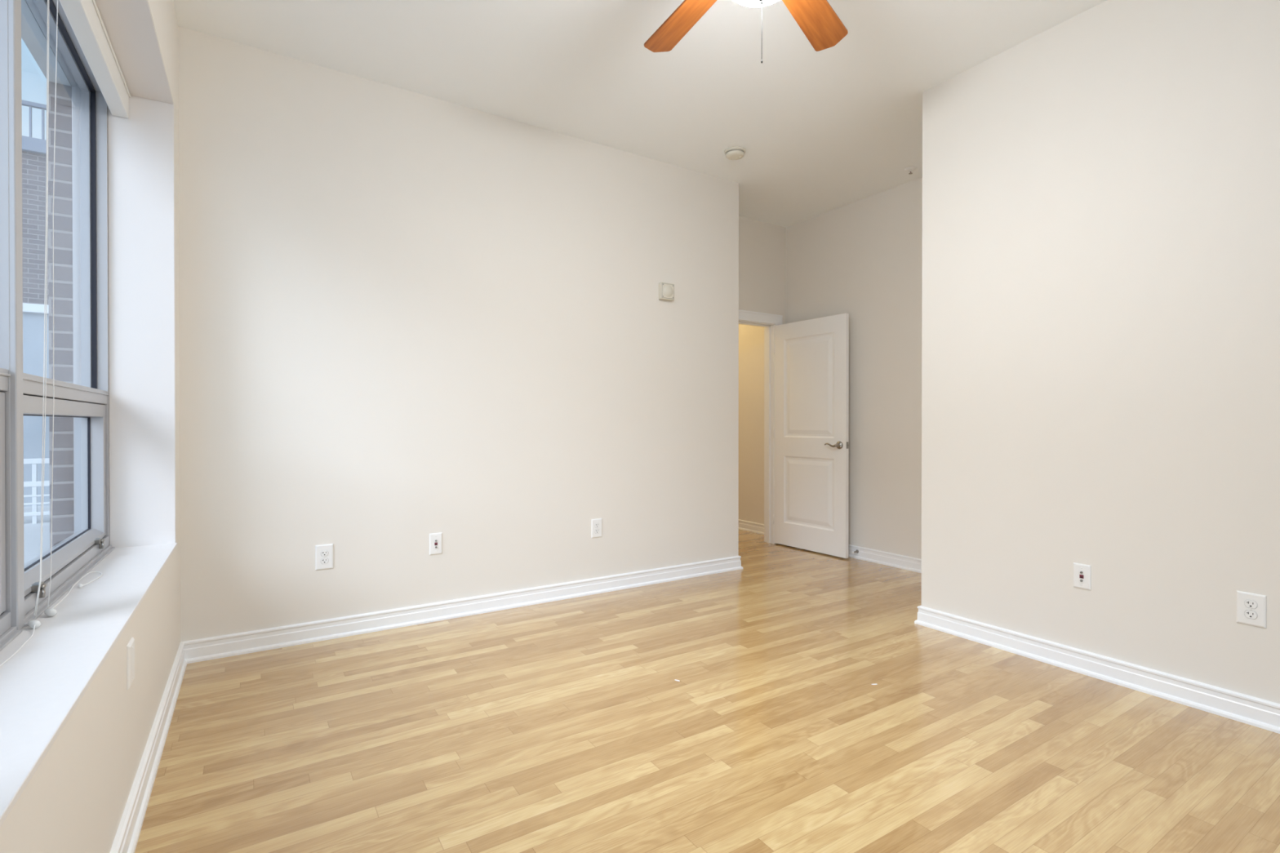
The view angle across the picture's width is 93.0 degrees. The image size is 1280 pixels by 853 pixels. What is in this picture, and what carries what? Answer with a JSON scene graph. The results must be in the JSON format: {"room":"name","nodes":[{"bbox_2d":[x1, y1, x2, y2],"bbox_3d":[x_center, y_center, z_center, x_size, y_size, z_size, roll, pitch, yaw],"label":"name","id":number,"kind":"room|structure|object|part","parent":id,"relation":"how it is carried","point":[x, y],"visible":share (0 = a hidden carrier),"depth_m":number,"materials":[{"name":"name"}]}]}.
{"room":"empty bedroom","nodes":[
{"label":"empty bedroom","id":0,"kind":"room"},
{"bbox_2d":[48,81,74,548],"bbox_3d":[-0.095,-0.275,-1.079,0.072,4.000,9.200,0,0,-32],"label":"wall","id":1,"kind":"structure","parent":0,"point":[63,524],"depth_m":2.46,"materials":[{"name":"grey brick"}]},
{"bbox_2d":[21,0,71,86],"bbox_3d":[-1.079,-1.377,0.464,0.070,0.010,4.706,0,0,-32],"label":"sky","id":2,"kind":"structure","parent":1,"relation":"attached to","point":[32,34],"depth_m":2.21,"materials":[{"name":"stone"}]},
{"bbox_2d":[0,0,180,852],"bbox_3d":[-0.856,-0.365,0.492,0.330,2.966,5.570,0,0,-32],"label":"wall","id":3,"kind":"structure","parent":0,"point":[75,801],"depth_m":1.50,"materials":[{"name":"white paint"}]},
{"bbox_2d":[0,0,22,651],"bbox_3d":[-1.294,-0.443,0.995,0.130,1.925,1.207,0,0,-32],"label":"window","id":4,"kind":"structure","parent":3,"relation":"in","point":[8,633],"depth_m":1.51,"materials":[{"name":"grey metal"}]},
{"bbox_3d":[-1.303,0.189,1.014,0.071,0.542,1.129,0,0,-32],"label":"sash","id":5,"kind":"part","parent":4,"relation":"part of","materials":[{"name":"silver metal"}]},
{"bbox_2d":[8,0,115,630],"bbox_3d":[-1.937,-0.448,2.008,0.130,1.925,1.227,0,0,-32],"label":"window","id":6,"kind":"structure","parent":3,"relation":"in","point":[86,400],"depth_m":2.33,"materials":[{"name":"grey metal"}]},
{"bbox_3d":[-1.946,0.184,2.026,0.071,0.542,1.149,0,0,-32],"label":"sash","id":7,"kind":"part","parent":6,"relation":"part of","materials":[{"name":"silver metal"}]},
{"bbox_2d":[0,0,130,666],"bbox_3d":[-1.719,-0.444,1.829,0.062,1.920,1.752,0,0,-32],"label":"window blind","id":8,"kind":"object","parent":6,"relation":"attached to","point":[84,17],"visible":1,"depth_m":1.99,"materials":[{"name":"white plastic"}]},
{"bbox_3d":[-1.548,-0.411,1.578,0.013,1.782,0.086,0,0,-22],"label":"lift cord","id":9,"kind":"part","parent":8,"relation":"part of","materials":[{"name":"white fabric"}]},
{"bbox_3d":[-1.552,-0.410,1.583,0.010,1.784,0.093,0,0,-24],"label":"lift cord","id":10,"kind":"part","parent":8,"relation":"part of","materials":[{"name":"white fabric"}]},
{"bbox_3d":[-1.596,-0.411,1.656,0.007,1.782,0.102,0,0,-28],"label":"lift cord","id":11,"kind":"part","parent":8,"relation":"part of","materials":[{"name":"white fabric"}]},
{"bbox_3d":[-1.841,-1.399,2.069,0.006,0.011,1.207,0,0,-32],"label":"valance clip rail","id":12,"kind":"part","parent":8,"relation":"part of","materials":[{"name":"white plastic"}]},
{"bbox_2d":[0,542,177,827],"bbox_3d":[-0.873,0.529,0.627,0.231,0.014,4.708,0,0,-32],"label":"sill","id":13,"kind":"structure","parent":3,"relation":"attached to","point":[42,685],"depth_m":1.37,"materials":[{"name":"white paint"}]},
{"bbox_2d":[126,637,134,689],"bbox_3d":[-1.405,0.652,1.677,0.008,0.118,0.082,0,0,-32],"label":"blank wall plate","id":14,"kind":"object","parent":3,"relation":"attached to","point":[131,646],"visible":1,"depth_m":1.66,"materials":[{"name":"white plastic"}]},
{"bbox_2d":[95,0,175,547],"bbox_3d":[-0.874,-0.441,0.622,0.219,1.925,4.708,0,0,-32],"label":"window jamb","id":15,"kind":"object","parent":3,"relation":"attached to","point":[140,146],"depth_m":2.60,"materials":[{"name":"white paint"}]},
{"bbox_2d":[110,641,186,852],"bbox_3d":[-0.713,1.067,0.608,0.026,0.100,5.300,0,0,-32],"label":"baseboard","id":16,"kind":"structure","parent":3,"relation":"attached to","point":[126,840],"depth_m":1.87,"materials":[{"name":"white wood"}]},
{"bbox_2d":[177,26,738,641],"bbox_3d":[-0.726,-0.382,3.803,3.440,2.966,0.120,0,0,-32],"label":"wall","id":17,"kind":"structure","parent":0,"point":[406,317],"depth_m":3.43,"materials":[{"name":"white paint"}]},
{"bbox_2d":[315,543,333,570],"bbox_3d":[-1.637,0.677,3.153,0.083,0.128,0.009,0,0,-32],"label":"wall outlet","id":18,"kind":"object","parent":17,"relation":"attached to","point":[323,553],"visible":1,"depth_m":3.15,"materials":[{"name":"white plastic"}]},
{"bbox_2d":[320,557,328,564],"bbox_3d":[-1.637,0.697,3.152,0.036,0.030,0.001,0,0,-32],"label":"receptacle","id":19,"kind":"object","parent":18,"relation":"attached to","point":[323,560],"depth_m":3.15,"materials":[{"name":"white plastic"}]},
{"bbox_2d":[320,550,328,556],"bbox_3d":[-1.636,0.658,3.151,0.036,0.030,0.003,0,0,-32],"label":"receptacle","id":20,"kind":"object","parent":18,"relation":"attached to","point":[323,553],"depth_m":3.15,"materials":[{"name":"white plastic"}]},
{"bbox_2d":[429,533,442,555],"bbox_3d":[-1.159,0.667,3.453,0.070,0.120,0.014,0,0,-32],"label":"cable jack plate","id":21,"kind":"object","parent":17,"relation":"attached to","point":[435,539],"visible":1,"depth_m":3.45,"materials":[{"name":"white plastic"}]},
{"bbox_2d":[181,555,742,663],"bbox_3d":[-0.826,1.050,3.992,3.466,0.100,0.586,0,0,-32],"label":"baseboard","id":22,"kind":"structure","parent":17,"relation":"attached to","point":[260,640],"depth_m":3.43,"materials":[{"name":"white wood"}]},
{"bbox_2d":[591,518,601,537],"bbox_3d":[-0.284,0.672,4.013,0.078,0.122,0.009,0,0,-32],"label":"wall outlet","id":23,"kind":"object","parent":17,"relation":"attached to","point":[596,524],"visible":1,"depth_m":4.01,"materials":[{"name":"white plastic"}]},
{"bbox_2d":[658,281,674,301],"bbox_3d":[0.189,-0.953,4.286,0.116,0.116,0.042,0,0,-32],"label":"alarm box","id":24,"kind":"object","parent":17,"relation":"attached to","point":[666,291],"visible":1,"depth_m":4.26,"materials":[{"name":"beige plastic"}]},
{"bbox_2d":[173,0,1106,227],"bbox_3d":[0.331,-1.922,3.093,5.130,0.120,8.700,0,0,-32],"label":"ceiling","id":25,"kind":"structure","parent":0,"point":[840,125],"depth_m":3.11,"materials":[{"name":"white paint"}]},
{"bbox_2d":[724,146,745,159],"bbox_3d":[0.643,-1.844,4.114,0.140,0.046,0.140,0,0,-32],"label":"smoke detector","id":26,"kind":"object","parent":25,"relation":"attached to","point":[734,153],"visible":1,"depth_m":4.08,"materials":[{"name":"beige plastic"}]},
{"bbox_2d":[644,0,848,62],"bbox_3d":[0.375,-1.537,2.074,1.218,0.639,1.177,0,0,-32],"label":"ceiling fan","id":27,"kind":"object","parent":25,"relation":"hanging from","point":[820,24],"visible":1,"depth_m":2.39,"materials":[{"name":"brown wood"}]},
{"bbox_3d":[0.183,-1.606,2.373,0.139,0.007,0.467,-13,2,-33],"label":"fan blade","id":28,"kind":"part","parent":27,"relation":"part of","materials":[{"name":"brown wood"}]},
{"bbox_3d":[0.403,-1.486,2.032,0.278,0.074,0.278,0,0,-32],"label":"lamp shade","id":29,"kind":"part","parent":27,"relation":"part of","materials":[{"name":"white glass"}]},
{"bbox_3d":[0.408,-1.322,2.033,0.007,0.209,0.007,0,0,-32],"label":"pull chain","id":30,"kind":"part","parent":27,"relation":"part of","materials":[{"name":"white metal"}]},
{"bbox_3d":[0.661,-1.606,2.346,0.139,0.007,0.467,-13,-13,38],"label":"fan blade","id":31,"kind":"part","parent":27,"relation":"part of","materials":[{"name":"brown wood"}]},
{"bbox_2d":[904,166,916,174],"bbox_3d":[1.961,-1.850,4.402,0.080,0.036,0.080,0,0,-32],"label":"sprinkler","id":32,"kind":"object","parent":25,"relation":"attached to","point":[910,169],"visible":1,"depth_m":4.39,"materials":[{"name":"white plastic"}]},
{"bbox_2d":[134,529,1279,852],"bbox_3d":[0.331,1.144,3.108,5.130,0.080,8.700,0,0,-32],"label":"floor","id":33,"kind":"structure","parent":0,"point":[566,726],"depth_m":2.13,"materials":[{"name":"brown wood"}]},
{"bbox_2d":[738,324,764,524],"bbox_3d":[0.200,-0.396,6.560,1.560,2.966,2.660,0,0,-32],"label":"wall","id":34,"kind":"structure","parent":0,"point":[751,338],"depth_m":6.29,"materials":[{"name":"beige paint"}]},
{"bbox_2d":[738,519,764,534],"bbox_3d":[0.741,1.035,6.923,0.026,0.100,2.400,0,0,-32],"label":"baseboard","id":35,"kind":"structure","parent":34,"relation":"attached to","point":[754,527],"depth_m":6.27,"materials":[{"name":"white wood"}]},
{"bbox_2d":[738,216,786,324],"bbox_3d":[0.883,-0.391,5.489,1.085,2.966,0.120,0,0,-32],"label":"wall","id":36,"kind":"structure","parent":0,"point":[762,245],"depth_m":5.56,"materials":[{"name":"white paint"}]},
{"bbox_2d":[738,309,782,543],"bbox_3d":[0.880,0.028,5.476,0.981,2.129,0.146,0,0,-32],"label":"door frame","id":37,"kind":"structure","parent":36,"relation":"attached to","point":[768,321],"depth_m":5.68,"materials":[{"name":"white wood"}]},
{"bbox_2d":[773,313,848,558],"bbox_3d":[1.483,0.075,5.318,0.151,2.012,0.806,0,0,-34],"label":"door","id":38,"kind":"structure","parent":37,"relation":"attached to","point":[811,431],"depth_m":5.27,"materials":[{"name":"white paint"}]},
{"bbox_3d":[1.585,0.156,5.055,0.026,0.036,0.129,0,0,-34],"label":"lever","id":39,"kind":"part","parent":38,"relation":"part of","materials":[{"name":"silver metal"}]},
{"bbox_3d":[1.634,0.155,5.020,0.050,0.066,0.066,0,0,-34],"label":"lever handle","id":40,"kind":"part","parent":38,"relation":"part of","materials":[{"name":"silver metal"}]},
{"bbox_2d":[786,177,922,559],"bbox_3d":[1.950,-0.388,4.934,0.120,2.966,2.202,0,0,-32],"label":"wall","id":41,"kind":"structure","parent":0,"point":[862,259],"depth_m":4.88,"materials":[{"name":"white paint"}]},
{"bbox_2d":[921,0,1279,703],"bbox_3d":[3.135,-0.373,2.055,1.207,2.966,3.928,0,0,-32],"label":"wall","id":42,"kind":"structure","parent":0,"point":[1100,291],"depth_m":2.64,"materials":[{"name":"white paint"}]},
{"bbox_2d":[848,544,1279,733],"bbox_3d":[2.475,1.055,2.965,1.113,0.100,5.860,0,0,-32],"label":"baseboard","id":43,"kind":"structure","parent":42,"relation":"attached to","point":[1262,713],"depth_m":2.67,"materials":[{"name":"white wood"}]},
{"bbox_2d":[1073,562,1091,590],"bbox_3d":[1.985,0.675,2.732,0.014,0.110,0.068,0,0,-32],"label":"cable jack plate","id":44,"kind":"object","parent":42,"relation":"attached to","point":[1082,572],"visible":1,"depth_m":2.73,"materials":[{"name":"white plastic"}]},
{"bbox_2d":[1236,591,1266,628],"bbox_3d":[2.282,0.683,2.269,0.009,0.120,0.080,0,0,-32],"label":"wall outlet","id":45,"kind":"object","parent":42,"relation":"attached to","point":[1251,607],"visible":1,"depth_m":2.27,"materials":[{"name":"white plastic"}]},
{"bbox_2d":[1244,609,1257,619],"bbox_3d":[2.281,0.703,2.268,0.001,0.030,0.036,0,0,-32],"label":"receptacle","id":46,"kind":"object","parent":45,"relation":"attached to","point":[1248,614],"depth_m":2.27,"materials":[{"name":"white plastic"}]},
{"bbox_2d":[1244,600,1257,608],"bbox_3d":[2.281,0.663,2.268,0.001,0.030,0.036,0,0,-32],"label":"receptacle","id":47,"kind":"object","parent":45,"relation":"attached to","point":[1248,604],"depth_m":2.27,"materials":[{"name":"white plastic"}]},
{"label":"outside","id":48,"kind":"structure","parent":0,"visible":0},
{"bbox_2d":[23,505,49,563],"bbox_3d":[-24.566,1.188,0.441,39.580,0.100,100.000,0,0,-32],"label":"ground","id":49,"kind":"structure","parent":48,"point":[32,532],"depth_m":6.25,"materials":[{"name":"white snow"}]},
{"bbox_2d":[22,99,49,506],"bbox_3d":[-6.988,-1.700,12.768,7.510,5.550,6.120,0,0,-32],"label":"brick building","id":50,"kind":"structure","parent":49,"relation":"on","point":[33,149],"depth_m":8.36,"materials":[{"name":"brick"}]},
{"bbox_3d":[-7.052,-4.426,9.171,3.460,0.060,0.060,0,0,-32],"label":"roof railing","id":51,"kind":"part","parent":50,"relation":"part of","materials":[{"name":"grey metal"}]},
{"bbox_2d":[23,457,49,524],"bbox_3d":[-7.304,0.736,6.667,1.800,0.740,0.050,0,0,-32],"label":"railing","id":52,"kind":"object","parent":49,"relation":"on","point":[34,483],"visible":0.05,"depth_m":6.91,"materials":[{"name":"white metal"}]},
{"bbox_3d":[-6.899,0.760,6.924,0.036,0.690,0.036,0,0,-32],"label":"post","id":53,"kind":"part","parent":52,"relation":"part of","materials":[{"name":"white metal"}]},
{"bbox_3d":[-7.304,0.396,6.665,1.800,0.060,0.050,0,0,-32],"label":"rail","id":54,"kind":"part","parent":52,"relation":"part of","materials":[{"name":"white metal"}]},
{"bbox_3d":[-7.304,0.881,6.668,1.800,0.020,0.050,0,0,-32],"label":"thin rail","id":55,"kind":"part","parent":52,"relation":"part of","materials":[{"name":"white metal"}]},
{"bbox_3d":[-7.304,0.791,6.667,1.800,0.020,0.050,0,0,-32],"label":"thin rail","id":56,"kind":"part","parent":52,"relation":"part of","materials":[{"name":"white metal"}]},
{"bbox_3d":[-7.304,0.656,6.667,1.800,0.060,0.050,0,0,-32],"label":"rail","id":57,"kind":"part","parent":52,"relation":"part of","materials":[{"name":"white metal"}]},
{"bbox_3d":[-7.304,0.996,6.668,1.800,0.040,0.050,0,0,-32],"label":"rail","id":58,"kind":"part","parent":52,"relation":"part of","materials":[{"name":"white metal"}]}
]}

